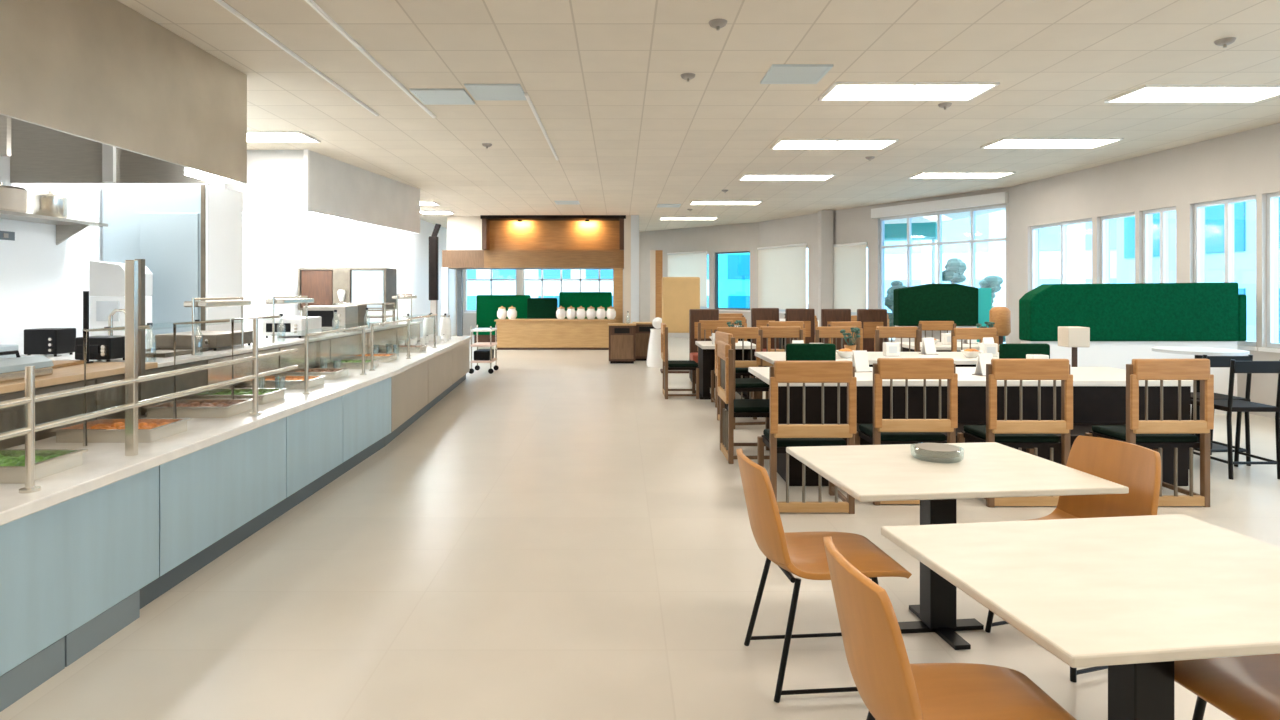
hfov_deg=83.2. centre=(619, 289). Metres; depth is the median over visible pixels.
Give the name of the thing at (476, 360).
shelf
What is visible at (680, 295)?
wood board
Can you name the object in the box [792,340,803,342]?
menu card
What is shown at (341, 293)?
dispenser
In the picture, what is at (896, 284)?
tree
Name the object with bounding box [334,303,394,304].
shelf
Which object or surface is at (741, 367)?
wooden chair
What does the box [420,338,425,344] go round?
cup
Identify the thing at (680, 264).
roller blind
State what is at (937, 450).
glass dish
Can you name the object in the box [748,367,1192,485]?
table
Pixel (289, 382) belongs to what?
pan
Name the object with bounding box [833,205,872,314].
wall
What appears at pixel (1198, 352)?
round table
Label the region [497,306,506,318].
ceramic jar
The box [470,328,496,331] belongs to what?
shelf
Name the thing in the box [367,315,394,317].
shelf
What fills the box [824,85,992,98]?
diffuser
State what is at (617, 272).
wood post
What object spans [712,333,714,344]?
napkin dispenser
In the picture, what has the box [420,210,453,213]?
recessed light
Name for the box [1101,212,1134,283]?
window
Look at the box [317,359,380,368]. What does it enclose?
pan
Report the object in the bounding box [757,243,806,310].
roller blind
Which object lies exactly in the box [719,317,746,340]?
wooden chair
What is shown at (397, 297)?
heat lamp
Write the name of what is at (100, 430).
pan
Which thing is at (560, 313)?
ceramic jar
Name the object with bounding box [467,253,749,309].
building
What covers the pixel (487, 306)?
bench
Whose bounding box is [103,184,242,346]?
refrigerator
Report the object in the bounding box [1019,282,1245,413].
booth seat
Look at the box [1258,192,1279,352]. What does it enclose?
window
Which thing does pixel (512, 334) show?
countertop
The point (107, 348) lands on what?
toaster oven
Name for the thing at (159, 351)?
serving tray
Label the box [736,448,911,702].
shell chair
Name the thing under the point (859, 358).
menu card
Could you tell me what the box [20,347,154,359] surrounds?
countertop
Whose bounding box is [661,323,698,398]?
wooden chair
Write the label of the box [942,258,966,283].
tree
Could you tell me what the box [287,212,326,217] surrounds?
lamp
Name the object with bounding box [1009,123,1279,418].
wall
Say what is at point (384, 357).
pan
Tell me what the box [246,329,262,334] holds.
countertop
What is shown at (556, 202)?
ceiling vent
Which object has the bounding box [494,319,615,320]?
countertop
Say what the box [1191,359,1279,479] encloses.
chair
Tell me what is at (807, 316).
booth
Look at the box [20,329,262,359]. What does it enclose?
countertop
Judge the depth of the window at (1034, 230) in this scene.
12.81 m
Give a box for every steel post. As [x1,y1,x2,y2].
[441,267,448,314]
[457,270,462,335]
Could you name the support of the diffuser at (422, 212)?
attached to the recessed light at (421, 211)
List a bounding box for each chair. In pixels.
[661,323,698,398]
[698,320,733,340]
[711,327,760,407]
[715,331,768,428]
[717,341,768,463]
[719,313,743,326]
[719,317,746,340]
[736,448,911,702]
[757,361,856,513]
[760,327,802,398]
[763,321,804,366]
[781,315,817,348]
[786,343,835,360]
[814,327,859,350]
[823,536,1076,719]
[828,321,862,349]
[851,315,856,344]
[853,314,888,343]
[855,358,957,504]
[874,327,919,351]
[917,321,955,341]
[951,328,998,351]
[957,359,1072,506]
[985,435,1160,681]
[999,343,1049,358]
[1085,359,1213,506]
[1174,654,1279,719]
[1191,355,1252,465]
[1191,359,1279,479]
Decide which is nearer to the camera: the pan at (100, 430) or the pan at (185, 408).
the pan at (100, 430)
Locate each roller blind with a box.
[667,251,706,307]
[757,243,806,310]
[833,242,866,313]
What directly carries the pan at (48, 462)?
on the countertop at (101, 539)
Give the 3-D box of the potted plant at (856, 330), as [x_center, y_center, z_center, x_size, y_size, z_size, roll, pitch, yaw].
[2.751,0.614,8.599,0.231,0.331,0.237,0,0,0]
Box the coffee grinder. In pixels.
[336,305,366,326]
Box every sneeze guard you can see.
[302,325,367,393]
[369,319,411,370]
[406,314,437,355]
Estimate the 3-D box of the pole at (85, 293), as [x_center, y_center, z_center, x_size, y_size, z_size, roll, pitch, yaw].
[-3.500,0.243,4.720,0.080,0.472,0.080,0,0,0]
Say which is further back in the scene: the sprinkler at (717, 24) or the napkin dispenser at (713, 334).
the napkin dispenser at (713, 334)
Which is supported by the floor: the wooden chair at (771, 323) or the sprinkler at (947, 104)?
the wooden chair at (771, 323)
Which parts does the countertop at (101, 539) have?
kick plate, panel, kick plate, panel, panel, panel, panel, panel, panel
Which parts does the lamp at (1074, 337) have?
post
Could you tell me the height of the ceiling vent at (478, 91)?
0.020 m
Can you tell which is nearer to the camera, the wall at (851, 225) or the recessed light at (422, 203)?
the recessed light at (422, 203)
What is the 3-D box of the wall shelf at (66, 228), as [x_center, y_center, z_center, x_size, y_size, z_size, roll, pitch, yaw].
[-5.450,-0.565,6.000,0.380,0.230,2.800,0,0,0]
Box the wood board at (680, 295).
[660,277,699,372]
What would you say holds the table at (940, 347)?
on the floor
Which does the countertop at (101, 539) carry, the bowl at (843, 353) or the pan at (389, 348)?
the pan at (389, 348)
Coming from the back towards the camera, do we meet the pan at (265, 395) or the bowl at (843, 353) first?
the bowl at (843, 353)
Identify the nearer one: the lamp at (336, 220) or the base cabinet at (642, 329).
the lamp at (336, 220)
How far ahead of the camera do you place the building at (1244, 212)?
24.03 m
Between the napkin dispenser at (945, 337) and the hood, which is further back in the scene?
the napkin dispenser at (945, 337)
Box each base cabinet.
[608,323,635,363]
[632,322,655,360]
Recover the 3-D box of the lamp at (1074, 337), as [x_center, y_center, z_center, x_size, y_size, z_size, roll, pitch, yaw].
[5.050,0.980,8.000,0.300,1.140,0.300,0,0,0]
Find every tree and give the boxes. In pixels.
[885,280,906,326]
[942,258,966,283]
[978,275,1005,341]
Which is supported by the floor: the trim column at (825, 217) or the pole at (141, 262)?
the trim column at (825, 217)
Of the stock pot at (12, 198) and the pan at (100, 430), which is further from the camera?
the stock pot at (12, 198)
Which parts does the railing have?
post, post, rail, rail, post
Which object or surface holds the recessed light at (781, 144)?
in the ceiling
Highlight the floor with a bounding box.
[0,335,1279,719]
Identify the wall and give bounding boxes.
[0,156,455,354]
[456,232,639,334]
[640,222,758,337]
[759,213,817,319]
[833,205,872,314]
[873,187,1008,342]
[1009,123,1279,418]
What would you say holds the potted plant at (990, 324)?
on the table at (940, 347)
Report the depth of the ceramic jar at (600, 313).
18.86 m
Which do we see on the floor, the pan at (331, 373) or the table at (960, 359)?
the table at (960, 359)
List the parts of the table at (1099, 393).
panel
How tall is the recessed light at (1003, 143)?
0.025 m
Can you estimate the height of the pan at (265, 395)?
0.070 m
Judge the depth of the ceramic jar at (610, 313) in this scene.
18.86 m
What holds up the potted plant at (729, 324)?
on the table at (706, 349)
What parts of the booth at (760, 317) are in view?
backrest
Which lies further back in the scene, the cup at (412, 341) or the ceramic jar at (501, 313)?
the ceramic jar at (501, 313)
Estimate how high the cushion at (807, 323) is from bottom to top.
0.280 m
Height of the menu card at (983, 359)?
0.200 m
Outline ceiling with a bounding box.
[117,0,1279,231]
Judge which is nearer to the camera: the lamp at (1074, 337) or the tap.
the tap
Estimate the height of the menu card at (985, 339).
0.200 m
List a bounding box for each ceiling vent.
[410,89,474,104]
[464,84,526,99]
[554,201,579,203]
[657,204,680,206]
[760,64,832,83]
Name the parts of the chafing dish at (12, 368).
handle, lid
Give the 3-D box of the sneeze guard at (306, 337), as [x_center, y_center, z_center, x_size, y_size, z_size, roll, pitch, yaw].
[-2.544,0.571,6.200,0.292,0.467,1.320,0,0,0]
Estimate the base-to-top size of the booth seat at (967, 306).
1.652 m
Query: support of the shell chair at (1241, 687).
on the floor
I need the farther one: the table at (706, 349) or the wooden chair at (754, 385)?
the table at (706, 349)
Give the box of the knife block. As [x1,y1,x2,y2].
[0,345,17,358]
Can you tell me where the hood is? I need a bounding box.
[89,261,152,295]
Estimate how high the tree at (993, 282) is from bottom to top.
2.782 m
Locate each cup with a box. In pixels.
[399,340,404,344]
[410,339,415,344]
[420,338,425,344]
[436,336,440,342]
[443,335,447,341]
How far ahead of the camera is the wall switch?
6.62 m
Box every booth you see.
[689,309,718,383]
[751,308,778,376]
[785,309,814,344]
[821,309,850,349]
[857,309,886,351]
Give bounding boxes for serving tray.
[145,347,208,356]
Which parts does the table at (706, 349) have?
leg, modesty panel, leg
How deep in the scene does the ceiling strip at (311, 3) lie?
5.98 m
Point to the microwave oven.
(284, 326)
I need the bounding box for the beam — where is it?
[871,192,1007,217]
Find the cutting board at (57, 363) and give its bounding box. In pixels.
[52,360,86,367]
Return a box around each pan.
[0,449,87,483]
[51,418,190,442]
[143,399,251,417]
[188,388,286,404]
[244,376,326,388]
[279,368,350,379]
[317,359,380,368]
[341,354,398,361]
[379,345,427,352]
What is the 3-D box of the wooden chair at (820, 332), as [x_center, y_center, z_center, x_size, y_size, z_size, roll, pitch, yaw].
[2.900,1.020,9.393,0.592,1.060,0.514,0,0,0]
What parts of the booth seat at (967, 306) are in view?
green panel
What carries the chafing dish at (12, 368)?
on the counter at (323, 347)
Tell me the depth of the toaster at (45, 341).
6.58 m
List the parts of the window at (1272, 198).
sill, frame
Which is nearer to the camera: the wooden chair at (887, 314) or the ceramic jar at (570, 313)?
the wooden chair at (887, 314)
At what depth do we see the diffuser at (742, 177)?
12.70 m
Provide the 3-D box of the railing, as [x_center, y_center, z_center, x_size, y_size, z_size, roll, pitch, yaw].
[-2.512,0.330,3.425,0.374,0.950,3.650,0,0,0]
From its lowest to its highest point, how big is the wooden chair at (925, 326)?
1.060 m
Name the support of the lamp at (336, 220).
attached to the soffit at (306, 188)
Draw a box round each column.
[429,224,440,335]
[624,215,638,322]
[818,210,832,326]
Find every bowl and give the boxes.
[836,349,854,357]
[960,349,982,357]
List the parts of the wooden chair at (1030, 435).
leg, leg, rail, seat frame, seat, rail, rail, leg, rail, leg, rail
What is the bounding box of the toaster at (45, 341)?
[24,328,75,356]
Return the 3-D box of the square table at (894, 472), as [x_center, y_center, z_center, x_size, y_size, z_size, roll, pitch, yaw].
[1.457,1.175,3.300,1.140,0.750,0.874,0,0,-6]
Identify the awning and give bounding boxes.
[885,222,936,283]
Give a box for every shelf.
[0,210,107,244]
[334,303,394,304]
[367,309,394,310]
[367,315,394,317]
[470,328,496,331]
[470,342,496,346]
[470,358,496,362]
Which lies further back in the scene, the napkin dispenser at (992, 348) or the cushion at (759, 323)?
the cushion at (759, 323)
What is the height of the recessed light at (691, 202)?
0.025 m
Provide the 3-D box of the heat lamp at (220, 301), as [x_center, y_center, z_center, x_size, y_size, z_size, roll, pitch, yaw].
[-3.200,0.275,5.750,0.180,0.430,0.724,0,0,0]
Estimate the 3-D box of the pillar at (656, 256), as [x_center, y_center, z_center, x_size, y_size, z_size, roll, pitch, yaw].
[0.980,0.240,19.500,0.330,2.620,0.240,0,0,0]
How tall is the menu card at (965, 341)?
0.200 m
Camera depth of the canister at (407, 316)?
11.49 m
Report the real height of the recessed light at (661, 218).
0.025 m
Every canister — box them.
[403,314,413,321]
[423,314,433,340]
[440,313,450,339]
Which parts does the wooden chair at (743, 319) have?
rail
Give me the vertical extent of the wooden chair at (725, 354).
1.060 m
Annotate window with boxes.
[464,269,516,312]
[523,269,612,297]
[715,251,750,311]
[880,205,1005,341]
[1031,218,1091,289]
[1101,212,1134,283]
[1143,207,1175,282]
[1194,195,1257,350]
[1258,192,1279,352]
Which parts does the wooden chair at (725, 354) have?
rail, leg, rail, rail, rail, rail, leg, seat frame, seat, leg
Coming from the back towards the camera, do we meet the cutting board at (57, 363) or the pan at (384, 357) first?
the pan at (384, 357)
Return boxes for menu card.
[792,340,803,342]
[852,350,871,371]
[919,338,937,354]
[963,339,977,343]
[972,353,992,375]
[982,337,993,342]
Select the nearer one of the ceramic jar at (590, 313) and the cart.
the cart
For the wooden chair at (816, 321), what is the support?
on the floor
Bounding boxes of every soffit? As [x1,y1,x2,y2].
[0,0,246,183]
[225,149,419,233]
[442,215,625,268]
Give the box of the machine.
[89,261,152,348]
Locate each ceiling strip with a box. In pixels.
[214,0,378,115]
[304,0,435,117]
[524,93,558,160]
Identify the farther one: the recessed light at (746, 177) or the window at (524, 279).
the window at (524, 279)
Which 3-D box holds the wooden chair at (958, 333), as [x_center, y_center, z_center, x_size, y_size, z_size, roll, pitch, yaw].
[4.600,1.020,9.557,0.592,1.060,0.514,0,0,0]
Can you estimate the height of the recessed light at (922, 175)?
0.025 m
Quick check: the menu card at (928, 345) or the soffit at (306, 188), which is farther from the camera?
the soffit at (306, 188)
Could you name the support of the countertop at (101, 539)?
on the floor
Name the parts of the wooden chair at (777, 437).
leg, leg, rail, seat frame, seat, rail, rail, rail, leg, leg, rail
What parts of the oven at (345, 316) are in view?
door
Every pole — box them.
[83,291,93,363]
[135,259,146,417]
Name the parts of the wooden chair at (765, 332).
leg, rail, rail, leg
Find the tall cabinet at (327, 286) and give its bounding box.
[298,268,396,321]
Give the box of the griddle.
[155,331,251,350]
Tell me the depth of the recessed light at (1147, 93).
7.27 m
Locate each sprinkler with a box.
[482,143,491,148]
[681,73,694,81]
[709,19,726,30]
[865,156,874,160]
[938,102,951,109]
[1214,37,1235,47]
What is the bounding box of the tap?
[104,309,124,335]
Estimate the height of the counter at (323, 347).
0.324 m
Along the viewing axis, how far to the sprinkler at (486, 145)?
9.82 m
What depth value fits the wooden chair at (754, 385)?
8.10 m
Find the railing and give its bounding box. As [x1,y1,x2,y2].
[0,260,297,493]
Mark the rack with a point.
(382, 316)
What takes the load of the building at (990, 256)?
on the pavement
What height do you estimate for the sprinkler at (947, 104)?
0.059 m
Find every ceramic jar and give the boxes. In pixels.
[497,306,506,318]
[507,306,516,318]
[556,306,565,318]
[566,306,575,318]
[576,306,585,318]
[586,306,595,318]
[596,306,605,318]
[606,306,615,318]
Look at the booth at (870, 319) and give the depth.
12.44 m
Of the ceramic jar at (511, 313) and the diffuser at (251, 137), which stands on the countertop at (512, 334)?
the ceramic jar at (511, 313)
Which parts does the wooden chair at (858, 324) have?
rail, rail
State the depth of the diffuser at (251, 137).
9.37 m
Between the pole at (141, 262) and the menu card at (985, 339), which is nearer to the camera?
the pole at (141, 262)
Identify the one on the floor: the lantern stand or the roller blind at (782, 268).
the lantern stand
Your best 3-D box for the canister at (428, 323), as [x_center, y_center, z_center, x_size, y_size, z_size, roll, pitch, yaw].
[-3.057,0.594,11.491,0.178,0.422,0.202,0,0,38]
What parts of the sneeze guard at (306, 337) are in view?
post, rail, post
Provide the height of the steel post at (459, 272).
2.140 m
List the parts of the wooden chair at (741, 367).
leg, leg, seat, seat frame, rail, rail, leg, rail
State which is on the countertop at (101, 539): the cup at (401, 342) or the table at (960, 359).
the cup at (401, 342)
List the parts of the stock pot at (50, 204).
lid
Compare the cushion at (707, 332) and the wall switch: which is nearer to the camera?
the wall switch
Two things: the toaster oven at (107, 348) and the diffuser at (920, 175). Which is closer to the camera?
the toaster oven at (107, 348)
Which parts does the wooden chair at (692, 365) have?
rail, rail, rail, leg, leg, seat, seat frame, leg, leg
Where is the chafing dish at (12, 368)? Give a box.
[0,350,53,382]
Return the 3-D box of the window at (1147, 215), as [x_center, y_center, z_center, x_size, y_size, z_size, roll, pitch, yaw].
[7.849,-0.215,10.442,0.190,1.930,0.706,0,0,-3]
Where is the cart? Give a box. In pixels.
[469,325,498,373]
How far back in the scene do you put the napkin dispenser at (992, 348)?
8.34 m
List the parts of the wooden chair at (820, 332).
leg, rail, leg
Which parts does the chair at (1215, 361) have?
leg, seat, backrest, leg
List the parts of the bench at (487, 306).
seat, backrest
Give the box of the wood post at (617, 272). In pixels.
[613,268,622,322]
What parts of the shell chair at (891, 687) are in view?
leg, backrest, seat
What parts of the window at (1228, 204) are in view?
sill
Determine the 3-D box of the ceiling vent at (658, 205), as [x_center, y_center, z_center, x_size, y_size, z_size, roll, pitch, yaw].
[1.150,-1.990,17.000,0.540,0.020,0.540,0,0,0]
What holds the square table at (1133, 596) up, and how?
on the floor
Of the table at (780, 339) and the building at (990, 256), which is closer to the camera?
the table at (780, 339)
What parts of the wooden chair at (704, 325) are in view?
leg, rail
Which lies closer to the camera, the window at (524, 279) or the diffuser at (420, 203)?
the diffuser at (420, 203)
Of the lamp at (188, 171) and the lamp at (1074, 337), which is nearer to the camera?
the lamp at (188, 171)
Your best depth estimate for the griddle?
5.80 m
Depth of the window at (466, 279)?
24.87 m
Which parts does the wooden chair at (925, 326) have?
leg, rail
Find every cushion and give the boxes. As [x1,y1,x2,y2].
[694,322,713,337]
[756,320,774,329]
[803,321,810,336]
[863,322,882,337]
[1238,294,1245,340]
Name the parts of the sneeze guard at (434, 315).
rail, post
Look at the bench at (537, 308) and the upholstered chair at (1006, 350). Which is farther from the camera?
the bench at (537, 308)
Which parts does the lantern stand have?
post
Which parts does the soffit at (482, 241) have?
cornice, panel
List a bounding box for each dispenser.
[338,290,345,300]
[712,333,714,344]
[883,342,898,355]
[941,333,950,344]
[980,343,997,356]
[1026,354,1048,358]
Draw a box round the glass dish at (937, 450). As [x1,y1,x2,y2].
[915,443,958,457]
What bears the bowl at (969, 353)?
on the table at (960, 359)
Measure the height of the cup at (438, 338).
0.110 m
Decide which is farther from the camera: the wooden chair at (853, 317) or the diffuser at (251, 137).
the wooden chair at (853, 317)
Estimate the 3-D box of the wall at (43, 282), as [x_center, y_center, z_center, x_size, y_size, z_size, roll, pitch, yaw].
[-5.750,-0.225,10.600,0.200,3.550,29.200,0,0,0]
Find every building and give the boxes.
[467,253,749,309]
[866,210,1116,312]
[1117,197,1279,342]
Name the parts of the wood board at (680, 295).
panel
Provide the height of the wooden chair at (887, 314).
1.060 m
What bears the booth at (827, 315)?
on the floor
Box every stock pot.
[0,182,26,212]
[33,191,67,217]
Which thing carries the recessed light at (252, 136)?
in the ceiling
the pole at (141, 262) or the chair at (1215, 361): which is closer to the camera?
the pole at (141, 262)
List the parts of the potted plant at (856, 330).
pot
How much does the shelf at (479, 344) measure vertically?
0.040 m
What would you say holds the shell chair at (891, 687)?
on the floor
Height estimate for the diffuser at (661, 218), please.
0.014 m
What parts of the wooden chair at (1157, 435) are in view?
leg, rail, seat frame, seat, rail, rail, rail, leg, rail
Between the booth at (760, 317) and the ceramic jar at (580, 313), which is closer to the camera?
the booth at (760, 317)
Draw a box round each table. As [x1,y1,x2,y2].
[695,341,755,399]
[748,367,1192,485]
[755,352,998,366]
[779,338,820,348]
[786,442,1128,649]
[881,514,1279,719]
[897,342,979,351]
[1152,346,1249,448]
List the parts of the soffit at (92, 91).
panel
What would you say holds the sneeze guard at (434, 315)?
on the countertop at (101, 539)
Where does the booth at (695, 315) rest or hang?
on the floor
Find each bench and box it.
[473,295,530,342]
[527,298,557,318]
[559,292,611,318]
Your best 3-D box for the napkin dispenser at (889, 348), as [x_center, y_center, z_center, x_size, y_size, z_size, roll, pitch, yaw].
[3.200,0.700,8.498,0.160,0.160,0.125,0,0,0]
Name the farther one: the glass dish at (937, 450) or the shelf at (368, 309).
the shelf at (368, 309)
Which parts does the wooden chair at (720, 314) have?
rail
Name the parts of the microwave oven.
door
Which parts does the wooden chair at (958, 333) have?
leg, rail, rail, rail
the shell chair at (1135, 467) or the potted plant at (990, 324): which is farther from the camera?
the potted plant at (990, 324)
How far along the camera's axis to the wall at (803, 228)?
19.32 m
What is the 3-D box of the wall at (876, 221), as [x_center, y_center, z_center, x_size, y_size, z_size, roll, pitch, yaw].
[6.872,-0.225,15.552,0.220,3.550,3.395,0,0,-28]
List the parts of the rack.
post, post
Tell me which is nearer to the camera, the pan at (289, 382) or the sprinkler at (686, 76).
the pan at (289, 382)
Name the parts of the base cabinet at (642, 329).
door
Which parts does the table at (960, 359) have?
modesty panel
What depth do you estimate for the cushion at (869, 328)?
12.43 m
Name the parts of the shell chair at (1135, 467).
leg, seat, leg, backrest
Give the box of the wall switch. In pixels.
[0,231,14,240]
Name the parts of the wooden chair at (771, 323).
rail, rail, rail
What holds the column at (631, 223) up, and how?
on the floor
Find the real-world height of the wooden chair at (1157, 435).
1.060 m
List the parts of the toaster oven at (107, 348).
door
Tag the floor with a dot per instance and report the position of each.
(558, 536)
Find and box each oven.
[75,336,124,361]
[263,317,321,337]
[303,306,357,331]
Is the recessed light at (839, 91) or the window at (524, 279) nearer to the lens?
the recessed light at (839, 91)
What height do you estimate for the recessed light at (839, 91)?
0.025 m
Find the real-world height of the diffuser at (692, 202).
0.014 m
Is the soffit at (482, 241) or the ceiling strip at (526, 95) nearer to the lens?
the ceiling strip at (526, 95)
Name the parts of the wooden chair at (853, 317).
rail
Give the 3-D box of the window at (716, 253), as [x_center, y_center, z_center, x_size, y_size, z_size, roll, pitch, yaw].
[3.448,-0.260,21.985,0.190,1.820,1.412,0,0,-43]
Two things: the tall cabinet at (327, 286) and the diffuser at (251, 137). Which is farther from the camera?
the tall cabinet at (327, 286)
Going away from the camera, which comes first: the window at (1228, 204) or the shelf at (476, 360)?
the window at (1228, 204)
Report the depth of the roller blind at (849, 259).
17.57 m
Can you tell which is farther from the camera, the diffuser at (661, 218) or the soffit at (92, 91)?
the diffuser at (661, 218)
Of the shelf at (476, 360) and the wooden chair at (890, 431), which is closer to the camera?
the wooden chair at (890, 431)
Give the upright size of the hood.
0.349 m
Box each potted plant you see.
[727,320,741,342]
[840,327,860,355]
[976,322,994,342]
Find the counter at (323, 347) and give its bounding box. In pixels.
[0,322,421,448]
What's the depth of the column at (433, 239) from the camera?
17.41 m
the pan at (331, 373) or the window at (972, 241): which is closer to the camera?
the pan at (331, 373)
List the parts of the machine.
door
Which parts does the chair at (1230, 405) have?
leg, leg, seat, leg, backrest, leg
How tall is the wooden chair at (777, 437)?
1.060 m
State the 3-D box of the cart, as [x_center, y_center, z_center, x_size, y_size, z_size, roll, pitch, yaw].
[-2.569,1.110,13.600,0.460,0.880,0.600,0,0,0]
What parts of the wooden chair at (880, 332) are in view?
leg, rail, leg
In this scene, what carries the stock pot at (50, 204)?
on the wall shelf at (66, 228)
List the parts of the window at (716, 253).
sill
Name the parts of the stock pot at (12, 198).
lid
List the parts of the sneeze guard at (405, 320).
post, rail, post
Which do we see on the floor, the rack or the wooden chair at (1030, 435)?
the wooden chair at (1030, 435)
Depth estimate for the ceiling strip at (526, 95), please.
8.56 m
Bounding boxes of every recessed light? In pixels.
[247,131,320,142]
[420,201,439,205]
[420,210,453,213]
[659,217,717,219]
[689,201,762,204]
[739,174,835,180]
[770,139,898,149]
[818,82,999,100]
[908,172,1015,178]
[980,138,1123,148]
[1104,84,1279,102]
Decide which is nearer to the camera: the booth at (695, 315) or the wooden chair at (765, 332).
the wooden chair at (765, 332)
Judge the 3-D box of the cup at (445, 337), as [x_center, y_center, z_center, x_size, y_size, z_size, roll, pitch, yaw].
[-2.700,0.750,11.150,0.084,0.110,0.084,0,0,0]
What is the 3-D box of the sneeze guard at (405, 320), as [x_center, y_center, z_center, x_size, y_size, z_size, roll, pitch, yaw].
[-2.586,0.571,7.800,0.292,0.467,1.320,0,0,0]
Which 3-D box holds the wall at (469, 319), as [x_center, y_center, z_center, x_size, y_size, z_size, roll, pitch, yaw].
[-2.465,-0.225,24.910,6.370,3.550,0.220,0,0,0]
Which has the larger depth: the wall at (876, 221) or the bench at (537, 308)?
the bench at (537, 308)
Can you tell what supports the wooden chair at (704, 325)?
on the floor
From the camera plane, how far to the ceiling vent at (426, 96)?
7.37 m
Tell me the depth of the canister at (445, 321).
11.68 m
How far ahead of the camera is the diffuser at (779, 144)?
9.82 m
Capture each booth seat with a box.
[893,284,990,351]
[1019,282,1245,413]
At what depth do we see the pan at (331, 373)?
6.50 m
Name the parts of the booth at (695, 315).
seat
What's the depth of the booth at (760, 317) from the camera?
13.14 m
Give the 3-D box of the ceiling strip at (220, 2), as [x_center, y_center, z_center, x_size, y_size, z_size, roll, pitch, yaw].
[-2.760,-1.987,6.200,0.026,0.026,4.000,0,0,0]
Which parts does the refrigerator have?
door, edge trim, panel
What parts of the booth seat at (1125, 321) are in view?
green panel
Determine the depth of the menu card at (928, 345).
8.72 m
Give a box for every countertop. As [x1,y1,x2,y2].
[0,336,470,711]
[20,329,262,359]
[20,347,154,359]
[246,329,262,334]
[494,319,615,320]
[494,319,615,349]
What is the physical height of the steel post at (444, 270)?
2.140 m
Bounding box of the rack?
[334,303,394,325]
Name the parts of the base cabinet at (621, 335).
door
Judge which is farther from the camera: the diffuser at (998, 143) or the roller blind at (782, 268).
the roller blind at (782, 268)
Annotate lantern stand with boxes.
[989,306,1010,344]
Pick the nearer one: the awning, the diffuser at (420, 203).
the diffuser at (420, 203)
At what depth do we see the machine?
7.15 m
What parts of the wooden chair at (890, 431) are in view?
leg, leg, rail, rail, seat frame, seat, rail, rail, leg, rail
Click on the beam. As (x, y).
(1000, 197)
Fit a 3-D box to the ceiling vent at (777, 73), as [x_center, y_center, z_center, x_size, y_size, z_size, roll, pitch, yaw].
[1.620,-1.990,6.650,0.540,0.020,0.540,0,0,0]
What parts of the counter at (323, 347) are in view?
panel, panel, panel, panel, panel, panel, panel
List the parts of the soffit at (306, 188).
panel, corner post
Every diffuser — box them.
[247,133,315,141]
[420,203,435,204]
[422,212,451,213]
[661,218,715,219]
[692,202,758,203]
[741,176,830,179]
[773,141,893,148]
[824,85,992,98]
[913,173,1010,177]
[985,140,1115,147]
[1113,88,1279,100]
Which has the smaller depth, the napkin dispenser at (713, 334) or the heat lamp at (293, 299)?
the heat lamp at (293, 299)
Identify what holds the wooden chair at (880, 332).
on the floor
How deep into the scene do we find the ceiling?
7.01 m
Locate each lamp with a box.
[184,297,250,354]
[185,168,225,178]
[265,296,313,342]
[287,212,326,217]
[317,217,351,223]
[392,294,416,323]
[1058,326,1089,366]
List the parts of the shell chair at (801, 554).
leg, backrest, leg, seat, leg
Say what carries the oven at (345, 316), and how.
on the counter at (323, 347)
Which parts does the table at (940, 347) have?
leg, modesty panel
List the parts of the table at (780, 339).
leg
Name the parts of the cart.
post, post, post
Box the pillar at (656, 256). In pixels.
[650,250,662,328]
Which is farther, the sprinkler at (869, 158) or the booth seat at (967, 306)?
the booth seat at (967, 306)
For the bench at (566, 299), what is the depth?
21.20 m
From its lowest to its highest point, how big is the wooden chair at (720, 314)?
1.060 m
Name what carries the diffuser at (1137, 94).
attached to the recessed light at (1147, 93)
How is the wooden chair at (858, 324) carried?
on the floor
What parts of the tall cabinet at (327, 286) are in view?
door, door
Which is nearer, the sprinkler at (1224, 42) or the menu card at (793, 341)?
the sprinkler at (1224, 42)
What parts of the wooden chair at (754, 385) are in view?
rail, leg, rail, leg, seat, seat frame, leg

